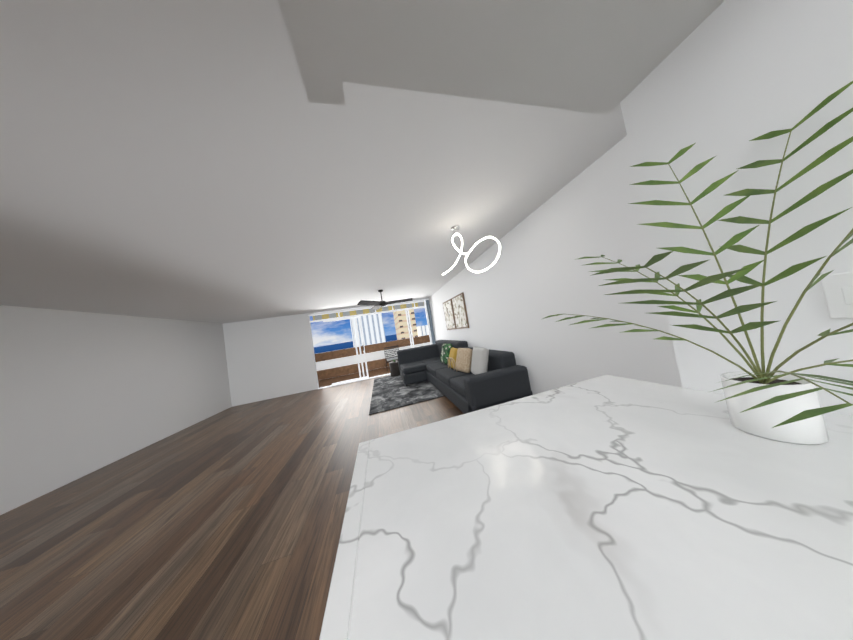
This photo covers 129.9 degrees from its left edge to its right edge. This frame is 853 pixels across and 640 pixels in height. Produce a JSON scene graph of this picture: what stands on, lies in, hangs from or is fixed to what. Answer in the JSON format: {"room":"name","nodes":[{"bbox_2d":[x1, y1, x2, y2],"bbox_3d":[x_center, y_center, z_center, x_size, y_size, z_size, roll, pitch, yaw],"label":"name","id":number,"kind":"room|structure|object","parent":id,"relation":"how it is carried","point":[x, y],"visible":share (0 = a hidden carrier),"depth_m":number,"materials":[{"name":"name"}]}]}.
{"room":"living room","nodes":[
{"label":"living room","id":0,"kind":"room"},
{"bbox_2d":[0,305,231,514],"bbox_3d":[-4.635,0.857,0.384,0.100,2.440,11.200,-8,-3,-13],"label":"wall","id":1,"kind":"structure","parent":0,"point":[82,394],"depth_m":3.09,"materials":[{"name":"white paint"}]},
{"bbox_2d":[0,367,463,639],"bbox_3d":[-1.519,1.724,2.004,6.600,0.132,13.100,-8,-3,-13],"label":"floor","id":2,"kind":"structure","parent":0,"point":[226,524],"depth_m":1.65,"materials":[{"name":"brown wood"}]},
{"bbox_2d":[319,447,366,639],"bbox_3d":[0.001,0.902,0.336,0.181,0.874,0.915,-8,-3,-13],"label":"base cabinet","id":3,"kind":"object","parent":2,"relation":"on","point":[334,625],"depth_m":0.36,"materials":[{"name":"white"}]},
{"bbox_2d":[343,375,852,639],"bbox_3d":[0.479,0.367,0.491,1.248,0.040,0.915,-8,-3,-13],"label":"countertop","id":4,"kind":"structure","parent":3,"relation":"on","point":[605,507],"depth_m":0.36,"materials":[{"name":"white stone"}]},
{"bbox_2d":[543,81,852,444],"bbox_3d":[0.715,-0.126,0.506,0.620,0.859,0.946,-8,-3,-13],"label":"potted plant","id":5,"kind":"object","parent":4,"relation":"on","point":[780,406],"visible":1,"depth_m":0.49,"materials":[{"name":"green plant"}]},
{"bbox_2d":[315,335,430,379],"bbox_3d":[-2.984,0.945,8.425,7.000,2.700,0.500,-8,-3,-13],"label":"parapet","id":6,"kind":"object","parent":2,"relation":"on","point":[335,363],"depth_m":8.35,"materials":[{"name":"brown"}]},
{"bbox_2d":[384,345,398,371],"bbox_3d":[-1.347,1.519,8.032,0.618,0.866,0.858,-8,-3,-13],"label":"chair","id":7,"kind":"object","parent":2,"relation":"on","point":[391,358],"depth_m":8.27,"materials":[{"name":"black metal"}]},
{"bbox_2d":[369,375,443,414],"bbox_3d":[-0.518,1.648,5.123,1.700,0.018,3.000,-8,-3,-13],"label":"shag rug","id":8,"kind":"object","parent":2,"relation":"on","point":[390,392],"visible":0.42,"depth_m":4.30,"materials":[{"name":"grey carpet"}]},
{"bbox_2d":[389,361,399,376],"bbox_3d":[-1.000,1.560,6.420,0.360,0.430,0.360,-8,-3,-13],"label":"stump side table","id":9,"kind":"object","parent":8,"relation":"on","point":[394,368],"visible":0.88,"depth_m":6.26,"materials":[{"name":"black wood"}]},
{"bbox_2d":[397,340,532,413],"bbox_3d":[0.277,1.007,4.253,1.450,0.911,3.650,-8,-3,-13],"label":"sofa","id":10,"kind":"object","parent":8,"relation":"on","point":[463,377],"visible":0.92,"depth_m":3.06,"materials":[{"name":"fabric"}]},
{"bbox_2d":[440,343,452,364],"bbox_3d":[0.456,0.776,4.597,0.242,0.442,0.467,-8,-3,-13],"label":"pillow","id":11,"kind":"object","parent":10,"relation":"on","point":[445,351],"depth_m":4.51,"materials":[{"name":"green fabric"}]},
{"bbox_2d":[455,347,472,373],"bbox_3d":[0.664,0.713,3.569,0.258,0.401,0.432,-8,-3,-13],"label":"pillow","id":12,"kind":"object","parent":10,"relation":"on","point":[464,355],"depth_m":3.46,"materials":[{"name":"beige fabric"}]},
{"bbox_2d":[470,346,488,378],"bbox_3d":[0.821,0.645,3.096,0.223,0.426,0.446,-8,-3,-13],"label":"pillow","id":13,"kind":"object","parent":10,"relation":"on","point":[479,364],"depth_m":2.97,"materials":[{"name":"grey fabric"}]},
{"bbox_2d":[0,0,626,323],"bbox_3d":[-1.663,-0.870,1.213,6.500,0.100,11.200,-8,-3,-13],"label":"ceiling","id":14,"kind":"structure","parent":0,"point":[199,160],"depth_m":1.26,"materials":[{"name":"white paint"}]},
{"bbox_2d":[314,299,427,313],"bbox_3d":[-1.763,-0.480,6.799,3.800,0.023,0.024,-8,-3,-13],"label":"curtain rod","id":15,"kind":"object","parent":14,"relation":"attached to","point":[367,306],"visible":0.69,"depth_m":6.68,"materials":[{"name":"white metal"}]},
{"bbox_2d":[426,300,434,343],"bbox_3d":[0.307,0.417,7.197,0.322,2.340,0.057,-8,-3,-13],"label":"panel","id":16,"kind":"object","parent":15,"relation":"hanging from","point":[430,321],"visible":0.23,"depth_m":7.19,"materials":[{"name":"blue"}]},
{"bbox_2d":[357,290,412,309],"bbox_3d":[-1.020,-0.540,4.969,1.282,0.400,1.319,-8,-3,-13],"label":"ceiling fan","id":17,"kind":"object","parent":14,"relation":"hanging from","point":[376,305],"visible":1,"depth_m":4.81,"materials":[{"name":"brown metal"}]},
{"bbox_2d":[442,225,500,274],"bbox_3d":[0.453,-0.792,2.270,0.753,0.626,0.130,-11,-4,41],"label":"pendant light","id":18,"kind":"object","parent":14,"relation":"hanging from","point":[455,228],"visible":1,"depth_m":2.26,"materials":[{"name":"white plastic light diffuser"},{"name":"metal"}]},
{"bbox_2d":[223,298,432,406],"bbox_3d":[-2.808,0.861,6.620,6.520,2.440,0.100,-8,-3,-13],"label":"wall","id":19,"kind":"structure","parent":0,"point":[270,358],"depth_m":6.09,"materials":[{"name":"white paint"}]},
{"bbox_2d":[309,300,431,384],"bbox_3d":[-1.750,0.728,6.892,3.920,2.368,0.095,-8,-3,-13],"label":"window frames","id":20,"kind":"structure","parent":19,"relation":"in","point":[352,317],"depth_m":6.78,"materials":[{"name":"white metal"}]},
{"bbox_2d":[278,0,724,114],"bbox_3d":[0.296,-1.029,0.348,1.270,0.290,1.020,-8,-3,-13],"label":"ceiling","id":21,"kind":"structure","parent":0,"point":[604,57],"depth_m":0.62,"materials":[{"name":"white paint"}]},
{"bbox_2d":[428,136,681,394],"bbox_3d":[1.072,0.107,3.915,0.100,2.440,7.210,-8,-3,-13],"label":"wall","id":22,"kind":"structure","parent":0,"point":[526,283],"depth_m":1.93,"materials":[{"name":"white paint"}]},
{"bbox_2d":[443,299,456,329],"bbox_3d":[0.612,-0.127,5.384,0.032,0.787,0.684,-8,-3,-13],"label":"picture frame","id":23,"kind":"object","parent":22,"relation":"attached to","point":[449,314],"visible":0.92,"depth_m":5.30,"materials":[{"name":"brown wood"}]},
{"bbox_2d":[452,292,468,328],"bbox_3d":[0.778,-0.189,4.661,0.032,0.787,0.684,-8,-3,-13],"label":"picture frame","id":24,"kind":"object","parent":22,"relation":"attached to","point":[460,311],"visible":1,"depth_m":4.58,"materials":[{"name":"brown wood"}]},
{"bbox_2d":[620,0,852,415],"bbox_3d":[1.409,-0.106,0.613,0.730,2.440,0.610,-8,-3,-13],"label":"wall","id":25,"kind":"structure","parent":0,"point":[725,82],"depth_m":0.60,"materials":[{"name":"white paint"}]},
{"bbox_2d":[820,271,852,318],"bbox_3d":[1.059,-0.063,0.493,0.012,0.115,0.070,-8,-3,-13],"label":"switch plate","id":26,"kind":"object","parent":25,"relation":"attached to","point":[837,289],"visible":0.85,"depth_m":0.50,"materials":[{"name":"white plastic"}]},
{"label":"outside","id":27,"kind":"structure","parent":0,"visible":0},
{"bbox_2d":[310,307,427,353],"bbox_3d":[-9.786,-3.549,77.047,200.000,100.000,0.300,-8,-3,-13],"label":"sky","id":28,"kind":"structure","parent":27,"point":[331,336],"depth_m":71.31,"materials":[{"name":"blue"}]},
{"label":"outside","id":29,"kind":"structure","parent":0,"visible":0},
{"bbox_2d":[350,313,385,346],"bbox_3d":[-11.495,19.711,48.788,7.008,52.000,10.000,-8,-3,-13],"label":"building","id":30,"kind":"structure","parent":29,"point":[372,326],"depth_m":44.86,"materials":[{"name":"white"}]},
{"bbox_2d":[313,302,423,320],"bbox_3d":[-1.924,-0.374,7.314,4.100,0.260,0.050,-8,-3,-13],"label":"awning","id":31,"kind":"object","parent":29,"point":[357,312],"visible":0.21,"depth_m":7.21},
{"bbox_2d":[393,309,417,339],"bbox_3d":[-4.947,11.786,58.841,4.319,66.500,15.700,-8,-3,-13],"label":"building","id":32,"kind":"structure","parent":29,"point":[401,326],"depth_m":52.03,"materials":[{"name":"white"}]},
{"bbox_2d":[417,325,428,335],"bbox_3d":[1.091,23.239,65.279,3.068,42.600,13.000,-8,-3,-13],"label":"building","id":33,"kind":"structure","parent":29,"point":[422,330],"materials":[{"name":"white"}]}
]}

